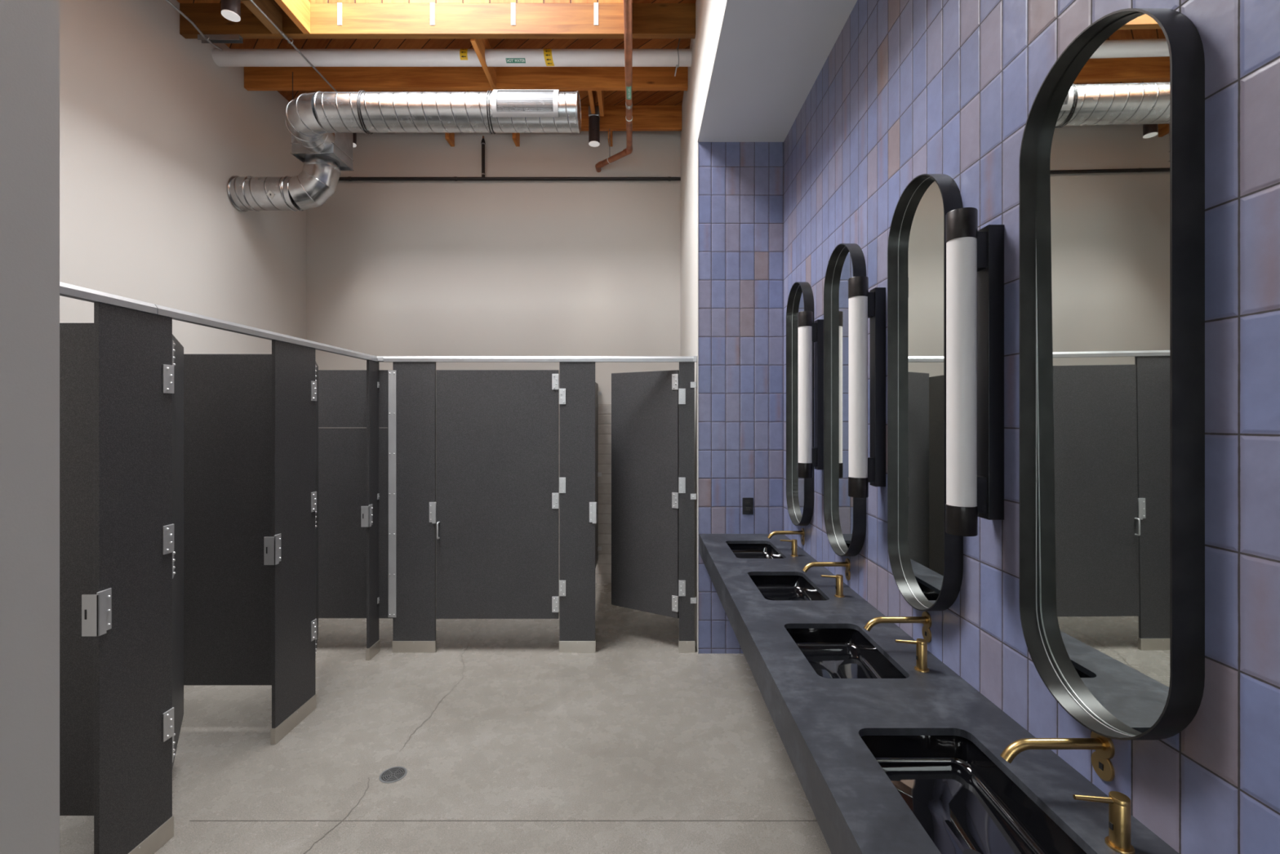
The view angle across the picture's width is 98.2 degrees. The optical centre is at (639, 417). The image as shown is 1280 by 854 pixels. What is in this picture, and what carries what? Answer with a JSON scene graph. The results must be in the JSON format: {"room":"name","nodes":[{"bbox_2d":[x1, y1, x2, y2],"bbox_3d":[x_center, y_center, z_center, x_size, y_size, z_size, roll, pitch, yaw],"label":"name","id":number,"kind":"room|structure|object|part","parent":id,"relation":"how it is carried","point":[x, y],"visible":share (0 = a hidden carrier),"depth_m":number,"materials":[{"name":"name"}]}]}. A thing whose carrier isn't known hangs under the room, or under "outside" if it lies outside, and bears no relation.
{"room":"public restroom","nodes":[
{"label":"public restroom","id":0,"kind":"room"},
{"bbox_2d":[0,0,59,853],"bbox_3d":[-2.465,-0.745,-1.355,2.230,4.890,5.290,0,0,0],"label":"wall","id":1,"kind":"structure","parent":0,"point":[29,29],"depth_m":1.23,"materials":[{"name":"paint"}]},
{"bbox_2d":[59,0,306,354],"bbox_3d":[-3.505,-0.745,3.495,0.150,4.890,4.410,0,0,0],"label":"wall","id":2,"kind":"structure","parent":0,"point":[153,132],"depth_m":4.03,"materials":[{"name":"paint"}]},
{"bbox_2d":[59,323,93,815],"bbox_3d":[-2.676,0.554,2.039,1.508,1.805,0.019,0,0,0],"label":"partition panel","id":3,"kind":"object","parent":2,"relation":"attached to","point":[76,340],"visible":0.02,"depth_m":2.03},
{"bbox_2d":[183,354,271,684],"bbox_3d":[-2.676,0.554,3.030,1.508,1.805,0.019,0,0,0],"label":"partition panel","id":4,"kind":"object","parent":2,"relation":"attached to","point":[228,397],"visible":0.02,"depth_m":3.02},
{"bbox_2d":[226,153,340,212],"bbox_3d":[-3.003,-1.985,4.740,0.854,0.430,0.289,0,0,0],"label":"duct","id":5,"kind":"object","parent":2,"relation":"attached to","point":[317,180],"visible":1,"depth_m":4.63,"materials":[{"name":"metal"}]},
{"bbox_2d":[290,71,354,170],"bbox_3d":[-2.694,-2.515,4.710,0.364,0.690,0.322,0,0,0],"label":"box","id":6,"kind":"object","parent":5,"relation":"attached to","point":[341,149],"visible":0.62,"depth_m":4.66,"materials":[{"name":"metal"}]},
{"bbox_3d":[-2.872,-2.520,4.585,0.006,0.680,0.006,0,0,22],"label":"hanger rod","id":7,"kind":"part","parent":6,"relation":"part of","materials":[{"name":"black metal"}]},
{"bbox_2d":[285,89,581,152],"bbox_3d":[-1.622,-2.312,4.304,2.322,0.290,0.512,0,0,0],"label":"air duct","id":8,"kind":"object","parent":6,"relation":"attached to","point":[313,119],"visible":1,"depth_m":4.09,"materials":[{"name":"metal"}]},
{"bbox_2d":[491,89,559,117],"bbox_3d":[-0.843,-2.323,4.082,0.485,0.218,0.068,0,0,0],"label":"register","id":9,"kind":"object","parent":8,"relation":"attached to","point":[504,103],"depth_m":4.07,"materials":[{"name":"silver metal"}]},
{"bbox_2d":[318,369,395,617],"bbox_3d":[-2.599,0.554,4.032,1.663,1.805,0.039,0,0,0],"label":"partition panel","id":10,"kind":"object","parent":2,"relation":"attached to","point":[342,393],"depth_m":4.03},
{"bbox_3d":[-1.796,0.550,4.022,0.059,1.790,0.020,0,0,0],"label":"corner strip","id":11,"kind":"part","parent":10,"relation":"part of","materials":[{"name":"silver metal"}]},
{"bbox_2d":[176,0,696,105],"bbox_3d":[-1.508,-3.110,0.850,4.045,0.040,9.900,0,0,0],"label":"ceiling","id":12,"kind":"structure","parent":0,"point":[611,97],"depth_m":4.59,"materials":[{"name":"brown wood"}]},
{"bbox_2d":[221,0,240,22],"bbox_3d":[-2.730,-2.884,3.700,0.106,0.408,0.106,0,0,0],"label":"lamp","id":13,"kind":"object","parent":12,"relation":"hanging from","point":[230,9],"visible":1,"depth_m":3.68,"materials":[{"name":"metal"}]},
{"bbox_2d":[240,0,282,33],"bbox_3d":[-2.700,-2.975,3.965,0.075,0.230,0.330,0,0,0],"label":"beam","id":14,"kind":"structure","parent":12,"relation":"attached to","point":[271,8],"depth_m":4.00,"materials":[{"name":"brown wood"}]},
{"bbox_2d":[274,0,310,33],"bbox_3d":[-2.480,-2.975,3.107,0.050,0.230,2.045,0,0,0],"label":"beam","id":15,"kind":"structure","parent":12,"relation":"attached to","point":[299,11],"depth_m":4.00,"materials":[{"name":"brown wood"}]},
{"bbox_2d":[179,3,695,38],"bbox_3d":[-1.508,-2.975,4.157,3.845,0.230,0.055,0,0,0],"label":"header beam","id":16,"kind":"structure","parent":12,"relation":"attached to","point":[359,20],"depth_m":4.13,"materials":[{"name":"brown wood"}]},
{"bbox_2d":[197,34,243,43],"bbox_3d":[-3.145,-2.840,4.155,0.310,0.040,0.040,0,0,0],"label":"channel","id":17,"kind":"object","parent":16,"relation":"attached to","point":[214,38],"visible":1,"depth_m":4.13,"materials":[{"name":"metal"}]},
{"bbox_2d":[165,0,222,50],"bbox_3d":[-3.175,-2.802,3.121,0.040,0.043,2.242,0,0,-1],"label":"conduit","id":18,"kind":"object","parent":17,"relation":"attached to","point":[167,1],"visible":1,"depth_m":3.98,"materials":[{"name":"metal"}]},
{"bbox_2d":[249,0,337,91],"bbox_3d":[-2.620,-2.825,3.425,0.044,0.044,2.850,0,0,0],"label":"conduit","id":19,"kind":"object","parent":16,"relation":"attached to","point":[282,33],"visible":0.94,"depth_m":4.15,"materials":[{"name":"metal"}]},
{"bbox_2d":[337,2,342,25],"bbox_3d":[-2.235,-3.007,4.128,0.032,0.165,0.004,0,0,0],"label":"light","id":20,"kind":"object","parent":16,"relation":"attached to","point":[339,4],"visible":1,"depth_m":4.13,"materials":[{"name":"grey plastic"}]},
{"bbox_2d":[430,2,435,25],"bbox_3d":[-1.545,-3.007,4.128,0.032,0.165,0.004,0,0,0],"label":"lamp","id":21,"kind":"object","parent":16,"relation":"attached to","point":[432,4],"visible":1,"depth_m":4.13,"materials":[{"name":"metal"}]},
{"bbox_2d":[511,2,515,25],"bbox_3d":[-0.943,-3.007,4.128,0.032,0.165,0.004,0,0,0],"label":"lamp","id":22,"kind":"object","parent":16,"relation":"attached to","point":[513,4],"visible":1,"depth_m":4.13,"materials":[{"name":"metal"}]},
{"bbox_2d":[594,2,598,25],"bbox_3d":[-0.327,-3.007,4.128,0.032,0.165,0.004,0,0,0],"label":"strap","id":23,"kind":"object","parent":16,"relation":"attached to","point":[596,4],"visible":1,"depth_m":4.13,"materials":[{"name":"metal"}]},
{"bbox_2d":[444,133,454,146],"bbox_3d":[-1.925,-2.939,5.615,0.038,0.302,0.170,0,0,0],"label":"wood block","id":24,"kind":"object","parent":12,"relation":"attached to","point":[450,137],"visible":0.44,"depth_m":5.61,"materials":[{"name":"brown wood"}]},
{"bbox_2d":[244,66,688,90],"bbox_3d":[-1.508,-2.975,4.825,3.845,0.230,0.050,0,0,0],"label":"joist","id":25,"kind":"object","parent":12,"relation":"attached to","point":[255,78],"visible":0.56,"depth_m":4.80,"materials":[{"name":"brown wood"}]},
{"bbox_2d":[470,38,496,88],"bbox_3d":[-1.262,-2.967,4.492,0.038,0.245,0.615,0,0,0],"label":"wood block","id":26,"kind":"object","parent":12,"relation":"attached to","point":[479,45],"visible":0.5,"depth_m":4.46,"materials":[{"name":"brown wood"}]},
{"bbox_2d":[512,133,519,146],"bbox_3d":[-1.255,-2.939,5.615,0.038,0.302,0.170,0,0,0],"label":"wood block","id":27,"kind":"object","parent":12,"relation":"attached to","point":[516,136],"visible":0.44,"depth_m":5.61,"materials":[{"name":"brown wood"}]},
{"bbox_2d":[587,90,595,113],"bbox_3d":[-0.445,-2.995,5.070,0.038,0.190,0.440,0,0,0],"label":"wood block","id":28,"kind":"object","parent":12,"relation":"attached to","point":[591,93],"visible":0.49,"depth_m":5.12,"materials":[{"name":"brown wood"}]},
{"bbox_2d":[588,106,599,146],"bbox_3d":[-0.443,-2.821,5.366,0.106,0.345,0.106,0,0,0],"label":"lamp","id":29,"kind":"object","parent":12,"relation":"hanging from","point":[593,118],"visible":0.95,"depth_m":5.32,"materials":[{"name":"metal"}]},
{"bbox_2d":[596,90,604,115],"bbox_3d":[-0.360,-2.978,5.060,0.038,0.225,0.420,0,0,0],"label":"wood block","id":30,"kind":"object","parent":12,"relation":"attached to","point":[600,93],"visible":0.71,"depth_m":5.09,"materials":[{"name":"brown wood"}]},
{"bbox_2d":[608,130,613,146],"bbox_3d":[-0.300,-2.939,5.615,0.038,0.302,0.170,0,0,0],"label":"wood block","id":31,"kind":"object","parent":12,"relation":"attached to","point":[611,131],"visible":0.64,"depth_m":5.56,"materials":[{"name":"brown wood"}]},
{"bbox_2d":[580,105,681,130],"bbox_3d":[-1.508,-2.975,5.505,3.845,0.230,0.050,0,0,0],"label":"joist","id":32,"kind":"object","parent":12,"relation":"attached to","point":[645,117],"visible":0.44,"depth_m":5.48,"materials":[{"name":"brown wood"}]},
{"bbox_2d":[607,128,610,164],"bbox_3d":[-0.300,-2.688,5.487,0.023,0.343,0.064,0,0,29],"label":"hanger","id":33,"kind":"object","parent":32,"relation":"attached to","point":[609,129],"visible":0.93,"depth_m":5.49,"materials":[{"name":"brown metal"}]},
{"bbox_3d":[-0.300,-2.720,5.489,0.008,0.280,0.012,0,0,0],"label":"rod","id":34,"kind":"part","parent":33,"relation":"part of","materials":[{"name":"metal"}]},
{"bbox_2d":[674,38,679,76],"bbox_3d":[0.304,-2.940,4.500,0.038,0.304,0.135,0,0,-11],"label":"hanger","id":35,"kind":"object","parent":12,"relation":"hanging from","point":[677,66],"visible":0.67,"depth_m":4.49,"materials":[{"name":"metal"}]},
{"bbox_2d":[211,48,691,66],"bbox_3d":[-1.508,-2.922,4.499,3.845,0.122,0.123,0,0,0],"label":"pipe","id":36,"kind":"object","parent":35,"relation":"hanging from","point":[226,57],"visible":1,"depth_m":4.45,"materials":[{"name":"white plastic"}]},
{"bbox_2d":[59,583,831,853],"bbox_3d":[-1.197,1.759,0.850,4.866,0.121,10.100,0,0,0],"label":"floor","id":37,"kind":"structure","parent":0,"point":[507,741],"depth_m":2.79,"materials":[{"name":"concrete"}]},
{"bbox_2d":[81,302,173,853],"bbox_3d":[-1.921,0.646,2.096,0.063,2.107,0.320,0,0,0],"label":"pilaster","id":38,"kind":"object","parent":37,"relation":"on","point":[128,615],"visible":1,"depth_m":2.07,"materials":[{"name":"grey metal"}]},
{"bbox_2d":[172,334,183,768],"bbox_3d":[-2.082,0.554,2.494,0.030,1.805,0.576,0,0,-35],"label":"door","id":39,"kind":"structure","parent":38,"relation":"attached to","point":[177,348],"depth_m":2.47,"materials":[{"name":"metal"}]},
{"bbox_2d":[263,339,316,744],"bbox_3d":[-1.921,0.646,3.064,0.063,2.107,0.375,0,0,0],"label":"pilaster","id":40,"kind":"object","parent":37,"relation":"on","point":[291,550],"visible":1,"depth_m":3.04,"materials":[{"name":"grey metal"}]},
{"bbox_2d":[59,281,377,361],"bbox_3d":[-1.912,-0.427,2.654,0.036,0.040,2.708,0,0,0],"label":"headrail","id":41,"kind":"object","parent":40,"relation":"attached to","point":[66,290],"visible":0.71,"depth_m":2.35,"materials":[{"name":"metal"}]},
{"bbox_3d":[-1.912,-0.427,1.738,0.036,0.040,0.876,0,0,0],"label":"rail","id":42,"kind":"part","parent":41,"relation":"part of","materials":[{"name":"metal"}]},
{"bbox_3d":[-1.912,-0.427,3.094,0.036,0.040,1.829,0,0,0],"label":"rail","id":43,"kind":"part","parent":41,"relation":"part of","materials":[{"name":"metal"}]},
{"bbox_2d":[315,362,318,653],"bbox_3d":[-2.043,0.554,3.494,0.030,1.805,0.546,0,0,-28],"label":"door","id":44,"kind":"structure","parent":40,"relation":"attached to","point":[317,366],"depth_m":3.58,"materials":[{"name":"metal"}]},
{"bbox_2d":[360,360,379,660],"bbox_3d":[-1.921,0.646,3.966,0.062,2.107,0.176,0,0,0],"label":"pilaster","id":45,"kind":"object","parent":37,"relation":"on","point":[370,513],"visible":1,"depth_m":3.94,"materials":[{"name":"black laminate"}]},
{"bbox_2d":[378,766,407,782],"bbox_3d":[-1.175,1.698,2.640,0.121,0.003,0.121,0,0,0],"label":"floor drain","id":46,"kind":"object","parent":37,"relation":"on","point":[394,774],"visible":1,"depth_m":2.64,"materials":[{"name":"metal"}]},
{"bbox_2d":[391,361,436,652],"bbox_3d":[-1.634,0.646,4.041,0.321,2.107,0.062,0,0,0],"label":"pilaster","id":47,"kind":"object","parent":37,"relation":"on","point":[414,624],"visible":0.92,"depth_m":4.02,"materials":[{"name":"grey laminate"}]},
{"bbox_2d":[376,355,697,362],"bbox_3d":[-0.759,-0.428,4.029,2.342,0.042,0.050,0,0,0],"label":"headrail","id":48,"kind":"object","parent":47,"relation":"attached to","point":[380,358],"visible":0.87,"depth_m":4.01,"materials":[{"name":"metal"}]},
{"bbox_2d":[559,361,597,652],"bbox_3d":[-0.449,0.646,4.028,0.277,2.107,0.059,0,0,-6],"label":"pilaster","id":49,"kind":"object","parent":37,"relation":"on","point":[578,511],"visible":1,"depth_m":4.02,"materials":[{"name":"grey laminate"}]},
{"bbox_2d":[435,369,559,618],"bbox_3d":[-1.033,0.554,4.011,0.891,1.805,0.056,0,0,0],"label":"door","id":50,"kind":"structure","parent":49,"relation":"attached to","point":[497,431],"depth_m":4.02,"materials":[{"name":"metal"}]},
{"bbox_3d":[-1.456,0.812,4.001,0.011,0.126,0.038,0,0,0],"label":"pull handle","id":51,"kind":"part","parent":50,"relation":"part of","materials":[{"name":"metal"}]},
{"bbox_2d":[678,361,696,652],"bbox_3d":[0.345,0.646,4.026,0.130,2.107,0.034,0,0,0],"label":"pilaster","id":52,"kind":"object","parent":37,"relation":"on","point":[687,384],"visible":1,"depth_m":4.02,"materials":[{"name":"grey metal"}]},
{"bbox_2d":[611,369,679,617],"bbox_3d":[0.029,0.554,4.178,0.586,1.805,0.030,0,0,31],"label":"door","id":53,"kind":"structure","parent":52,"relation":"attached to","point":[645,406],"depth_m":4.16,"materials":[{"name":"metal"}]},
{"bbox_2d":[306,130,679,404],"bbox_3d":[-1.208,-1.665,5.775,4.845,3.050,0.150,0,0,0],"label":"wall","id":54,"kind":"structure","parent":0,"point":[394,268],"depth_m":5.70,"materials":[{"name":"paint"}]},
{"bbox_2d":[338,176,680,181],"bbox_3d":[-1.508,-2.440,5.660,3.845,0.041,0.041,0,0,0],"label":"pipe","id":55,"kind":"object","parent":54,"relation":"attached to","point":[349,178],"visible":0.9,"depth_m":5.65,"materials":[{"name":"metal"}]},
{"bbox_2d":[480,135,485,177],"bbox_3d":[-1.600,-2.666,5.660,0.044,0.418,0.044,0,0,0],"label":"pipe","id":56,"kind":"object","parent":55,"relation":"attached to","point":[482,142],"visible":1,"depth_m":5.65,"materials":[{"name":"metal"}]},
{"bbox_2d":[595,0,632,172],"bbox_3d":[-0.100,-2.550,3.865,0.345,0.060,3.724,0,0,-6],"label":"copper pipe","id":57,"kind":"object","parent":54,"relation":"attached to","point":[628,4],"visible":1,"depth_m":4.20,"materials":[{"name":"brown metal"}]},
{"bbox_2d":[595,404,611,583],"bbox_3d":[-1.208,0.780,5.771,4.845,1.840,0.158,0,0,0],"label":"tiled wall","id":58,"kind":"structure","parent":0,"point":[603,567],"depth_m":5.69,"materials":[{"name":"white tile"}]},
{"bbox_2d":[595,382,601,568],"bbox_3d":[-0.423,0.554,4.866,0.054,1.805,1.648,0,0,0],"label":"partition panel","id":59,"kind":"object","parent":58,"relation":"attached to","point":[597,474],"visible":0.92,"depth_m":5.58,"materials":[{"name":"metal"}]},
{"bbox_2d":[680,0,727,653],"bbox_3d":[0.475,-0.745,0.850,0.120,4.890,9.700,0,0,0],"label":"wall","id":60,"kind":"structure","parent":0,"point":[689,155],"depth_m":4.18,"materials":[{"name":"paint"}]},
{"bbox_2d":[698,142,783,653],"bbox_3d":[0.729,-0.145,4.060,0.615,3.690,0.120,0,0,0],"label":"wall","id":61,"kind":"structure","parent":0,"point":[741,184],"depth_m":4.00,"materials":[{"name":"blue tile"}]},
{"bbox_2d":[742,497,753,514],"bbox_3d":[0.778,0.635,3.995,0.078,0.120,0.010,0,0,0],"label":"outlet","id":62,"kind":"object","parent":61,"relation":"attached to","point":[748,503],"visible":1,"depth_m":3.99,"materials":[{"name":"black plastic"}]},
{"bbox_2d":[745,506,750,511],"bbox_3d":[0.778,0.659,3.992,0.036,0.032,0.003,0,0,0],"label":"socket","id":63,"kind":"object","parent":62,"relation":"attached to","point":[747,508],"depth_m":3.99,"materials":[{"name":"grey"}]},
{"bbox_2d":[745,500,750,505],"bbox_3d":[0.778,0.611,3.992,0.036,0.032,0.003,0,0,0],"label":"socket","id":64,"kind":"object","parent":62,"relation":"attached to","point":[747,502],"depth_m":3.99,"materials":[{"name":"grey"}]},
{"bbox_2d":[697,0,857,142],"bbox_3d":[0.802,-2.040,0.060,0.768,0.100,8.120,0,0,0],"label":"ceiling","id":65,"kind":"structure","parent":0,"point":[771,54],"depth_m":3.12,"materials":[{"name":"paint"}]},
{"bbox_2d":[783,0,1279,853],"bbox_3d":[1.111,-0.145,0.075,0.150,3.690,8.150,0,0,0],"label":"wall","id":66,"kind":"structure","parent":0,"point":[906,90],"depth_m":1.49,"materials":[{"name":"blue tile"}]},
{"bbox_2d":[767,528,804,538],"bbox_3d":[0.922,0.734,3.519,0.229,0.070,0.058,0,0,0],"label":"spout","id":67,"kind":"object","parent":66,"relation":"attached to","point":[802,531],"visible":1,"depth_m":3.51,"materials":[{"name":"gold metal"}]},
{"bbox_2d":[786,281,813,525],"bbox_3d":[1.006,-0.087,3.502,0.060,1.531,0.410,0,0,0],"label":"mirror","id":68,"kind":"object","parent":66,"relation":"attached to","point":[799,491],"visible":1,"depth_m":3.63,"materials":[{"name":"metal"}]},
{"bbox_3d":[1.018,-0.087,3.502,0.003,1.520,0.399,0,0,0],"label":"glass","id":69,"kind":"part","parent":68,"relation":"part of","materials":[{"name":"white mirror"}]},
{"bbox_2d":[800,536,804,545],"bbox_3d":[1.033,0.778,3.519,0.006,0.058,0.058,0,0,0],"label":"plate","id":70,"kind":"object","parent":66,"relation":"attached to","point":[802,540],"visible":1,"depth_m":3.51,"materials":[{"name":"gold metal"}]},
{"bbox_2d":[797,311,823,478],"bbox_3d":[0.963,-0.130,3.126,0.146,0.930,0.081,0,0,0],"label":"sconce","id":71,"kind":"object","parent":66,"relation":"attached to","point":[809,331],"visible":0.97,"depth_m":3.10,"materials":[{"name":"black"}]},
{"bbox_3d":[0.972,0.221,3.126,0.041,0.102,0.044,0,0,0],"label":"arm","id":72,"kind":"part","parent":71,"relation":"part of","materials":[{"name":"black metal"}]},
{"bbox_3d":[0.972,-0.481,3.126,0.041,0.102,0.044,0,0,0],"label":"arm","id":73,"kind":"part","parent":71,"relation":"part of","materials":[{"name":"black metal"}]},
{"bbox_2d":[802,558,850,572],"bbox_3d":[0.922,0.734,2.759,0.229,0.070,0.058,0,0,0],"label":"spout","id":74,"kind":"object","parent":66,"relation":"attached to","point":[846,563],"visible":1,"depth_m":2.75,"materials":[{"name":"gold metal"}]},
{"bbox_2d":[823,243,866,555],"bbox_3d":[1.006,-0.087,2.742,0.060,1.531,0.410,0,0,0],"label":"mirror","id":75,"kind":"object","parent":66,"relation":"attached to","point":[845,516],"visible":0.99,"depth_m":2.83,"materials":[{"name":"metal"}]},
{"bbox_3d":[1.018,-0.087,2.742,0.003,1.520,0.399,0,0,0],"label":"glass","id":76,"kind":"part","parent":75,"relation":"part of","materials":[{"name":"white mirror"}]},
{"bbox_2d":[844,568,850,580],"bbox_3d":[1.033,0.778,2.759,0.006,0.058,0.058,0,0,0],"label":"plate","id":77,"kind":"object","parent":66,"relation":"attached to","point":[847,574],"visible":1,"depth_m":2.75,"materials":[{"name":"gold metal"}]},
{"bbox_2d":[848,275,885,497],"bbox_3d":[0.963,-0.130,2.366,0.146,0.930,0.081,0,0,0],"label":"sconce","id":78,"kind":"object","parent":66,"relation":"attached to","point":[863,304],"visible":1,"depth_m":2.34,"materials":[{"name":"black"}]},
{"bbox_3d":[0.972,0.221,2.366,0.041,0.102,0.044,0,0,0],"label":"arm","id":79,"kind":"part","parent":78,"relation":"part of","materials":[{"name":"black metal"}]},
{"bbox_3d":[0.972,-0.481,2.366,0.041,0.102,0.044,0,0,0],"label":"arm","id":80,"kind":"part","parent":78,"relation":"part of","materials":[{"name":"black metal"}]},
{"bbox_2d":[863,611,931,631],"bbox_3d":[0.922,0.734,1.999,0.229,0.070,0.058,0,0,0],"label":"spout","id":81,"kind":"object","parent":66,"relation":"attached to","point":[926,619],"visible":1,"depth_m":1.99,"materials":[{"name":"gold metal"}]},
{"bbox_2d":[887,173,963,610],"bbox_3d":[1.006,-0.087,1.982,0.060,1.531,0.410,0,0,0],"label":"mirror","id":82,"kind":"object","parent":66,"relation":"attached to","point":[926,561],"visible":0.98,"depth_m":2.01,"materials":[{"name":"metal"}]},
{"bbox_3d":[1.018,-0.087,1.982,0.003,1.520,0.399,0,0,0],"label":"glass","id":83,"kind":"part","parent":82,"relation":"part of","materials":[{"name":"white mirror"}]},
{"bbox_2d":[921,625,931,642],"bbox_3d":[1.033,0.778,1.999,0.006,0.058,0.058,0,0,0],"label":"plate","id":84,"kind":"object","parent":66,"relation":"attached to","point":[926,633],"visible":0.91,"depth_m":1.99,"materials":[{"name":"gold metal"}]},
{"bbox_2d":[699,533,1179,853],"bbox_3d":[0.731,0.904,1.850,0.608,0.136,4.300,0,0,0],"label":"countertop","id":85,"kind":"structure","parent":66,"relation":"attached to","point":[820,722],"depth_m":1.57,"materials":[{"name":"grey stone"}]},
{"bbox_2d":[727,543,783,558],"bbox_3d":[0.728,0.908,3.537,0.308,0.102,0.484,0,0,0],"label":"basin","id":86,"kind":"object","parent":85,"relation":"in","point":[740,550],"visible":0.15,"depth_m":3.77,"materials":[{"name":"black ceramic"}]},
{"bbox_2d":[749,575,826,600],"bbox_3d":[0.728,0.908,2.777,0.308,0.102,0.484,0,0,0],"label":"basin","id":87,"kind":"object","parent":85,"relation":"in","point":[775,588],"visible":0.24,"depth_m":2.98,"materials":[{"name":"black ceramic"}]},
{"bbox_2d":[780,538,798,556],"bbox_3d":[0.905,0.787,3.362,0.108,0.098,0.045,0,0,0],"label":"tap","id":88,"kind":"object","parent":85,"relation":"on","point":[794,542],"visible":1,"depth_m":3.35,"materials":[{"name":"gold metal"}]},
{"bbox_3d":[0.936,0.790,3.362,0.033,0.084,0.033,0,0,0],"label":"post","id":89,"kind":"part","parent":88,"relation":"part of","materials":[{"name":"gold metal"}]},
{"bbox_2d":[821,574,844,597],"bbox_3d":[0.905,0.787,2.602,0.108,0.098,0.045,0,0,0],"label":"tap","id":90,"kind":"object","parent":85,"relation":"on","point":[839,578],"visible":1,"depth_m":2.59,"materials":[{"name":"gold metal"}]},
{"bbox_3d":[0.887,0.745,2.604,0.074,0.014,0.011,0,0,2],"label":"lever","id":91,"kind":"part","parent":90,"relation":"part of","materials":[{"name":"gold metal"}]},
{"bbox_3d":[0.936,0.790,2.602,0.033,0.084,0.033,0,0,0],"label":"post","id":92,"kind":"part","parent":90,"relation":"part of","materials":[{"name":"gold metal"}]},
{"bbox_2d":[786,628,906,678],"bbox_3d":[0.728,0.908,2.017,0.308,0.102,0.484,0,0,0],"label":"basin","id":93,"kind":"object","parent":85,"relation":"in","point":[832,653],"visible":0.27,"depth_m":2.16,"materials":[{"name":"black ceramic"}]},
{"bbox_2d":[895,638,928,672],"bbox_3d":[0.905,0.787,1.842,0.108,0.098,0.045,0,0,0],"label":"tap","id":94,"kind":"object","parent":85,"relation":"on","point":[921,643],"visible":1,"depth_m":1.83,"materials":[{"name":"gold metal"}]},
{"bbox_3d":[0.887,0.745,1.844,0.074,0.014,0.011,0,0,2],"label":"lever","id":95,"kind":"part","parent":94,"relation":"part of","materials":[{"name":"gold metal"}]},
{"bbox_3d":[0.936,0.790,1.842,0.033,0.084,0.033,0,0,0],"label":"post","id":96,"kind":"part","parent":94,"relation":"part of","materials":[{"name":"gold metal"}]},
{"bbox_2d":[861,735,1086,853],"bbox_3d":[0.728,0.908,1.257,0.308,0.102,0.484,0,0,0],"label":"basin","id":97,"kind":"object","parent":85,"relation":"in","point":[962,800],"visible":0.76,"depth_m":1.35,"materials":[{"name":"black ceramic"}]},
{"bbox_2d":[1072,791,1134,853],"bbox_3d":[0.905,0.787,1.082,0.108,0.098,0.045,0,0,0],"label":"tap","id":98,"kind":"object","parent":85,"relation":"on","point":[1118,839],"visible":1,"depth_m":1.07,"materials":[{"name":"gold metal"}]},
{"bbox_3d":[0.887,0.745,1.084,0.074,0.014,0.011,0,0,2],"label":"lever","id":99,"kind":"part","parent":98,"relation":"part of","materials":[{"name":"gold metal"}]},
{"bbox_3d":[0.936,0.790,1.082,0.033,0.084,0.033,0,0,0],"label":"post","id":100,"kind":"part","parent":98,"relation":"part of","materials":[{"name":"gold metal"}]},
{"bbox_2d":[945,207,1004,536],"bbox_3d":[0.963,-0.130,1.606,0.146,0.930,0.081,0,0,0],"label":"sconce","id":101,"kind":"object","parent":66,"relation":"attached to","point":[975,258],"visible":1,"depth_m":1.58,"materials":[{"name":"black"}]},
{"bbox_3d":[0.972,0.221,1.606,0.041,0.102,0.044,0,0,0],"label":"arm","id":102,"kind":"part","parent":101,"relation":"part of","materials":[{"name":"black metal"}]},
{"bbox_3d":[0.972,-0.481,1.606,0.041,0.102,0.044,0,0,0],"label":"arm","id":103,"kind":"part","parent":101,"relation":"part of","materials":[{"name":"black metal"}]},
{"bbox_2d":[1000,731,1115,763],"bbox_3d":[0.922,0.734,1.239,0.229,0.070,0.058,0,0,0],"label":"spout","id":104,"kind":"object","parent":66,"relation":"attached to","point":[1104,746],"visible":0.94,"depth_m":1.23,"materials":[{"name":"gold metal"}]},
{"bbox_2d":[1091,751,1115,781],"bbox_3d":[1.033,0.778,1.239,0.006,0.058,0.058,0,0,0],"label":"plate","id":105,"kind":"object","parent":66,"relation":"attached to","point":[1104,768],"visible":1,"depth_m":1.23,"materials":[{"name":"gold metal"}]},
{"bbox_2d":[1019,8,1204,739],"bbox_3d":[1.006,-0.087,1.222,0.060,1.531,0.410,0,0,0],"label":"mirror","id":106,"kind":"object","parent":66,"relation":"attached to","point":[1112,154],"visible":1,"depth_m":1.18,"materials":[{"name":"metal"}]},
{"bbox_3d":[-2.800,-3.039,5.165,0.038,0.103,0.630,0,0,0],"label":"wood block","id":107,"kind":"object","parent":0,"visible":0},
{"bbox_2d":[352,133,356,147],"bbox_3d":[-2.800,-2.812,5.360,0.106,0.345,0.106,0,0,0],"label":"lamp","id":108,"kind":"object","parent":107,"relation":"hanging from","point":[354,135],"visible":0.22,"depth_m":5.36,"materials":[{"name":"metal"}]}
]}

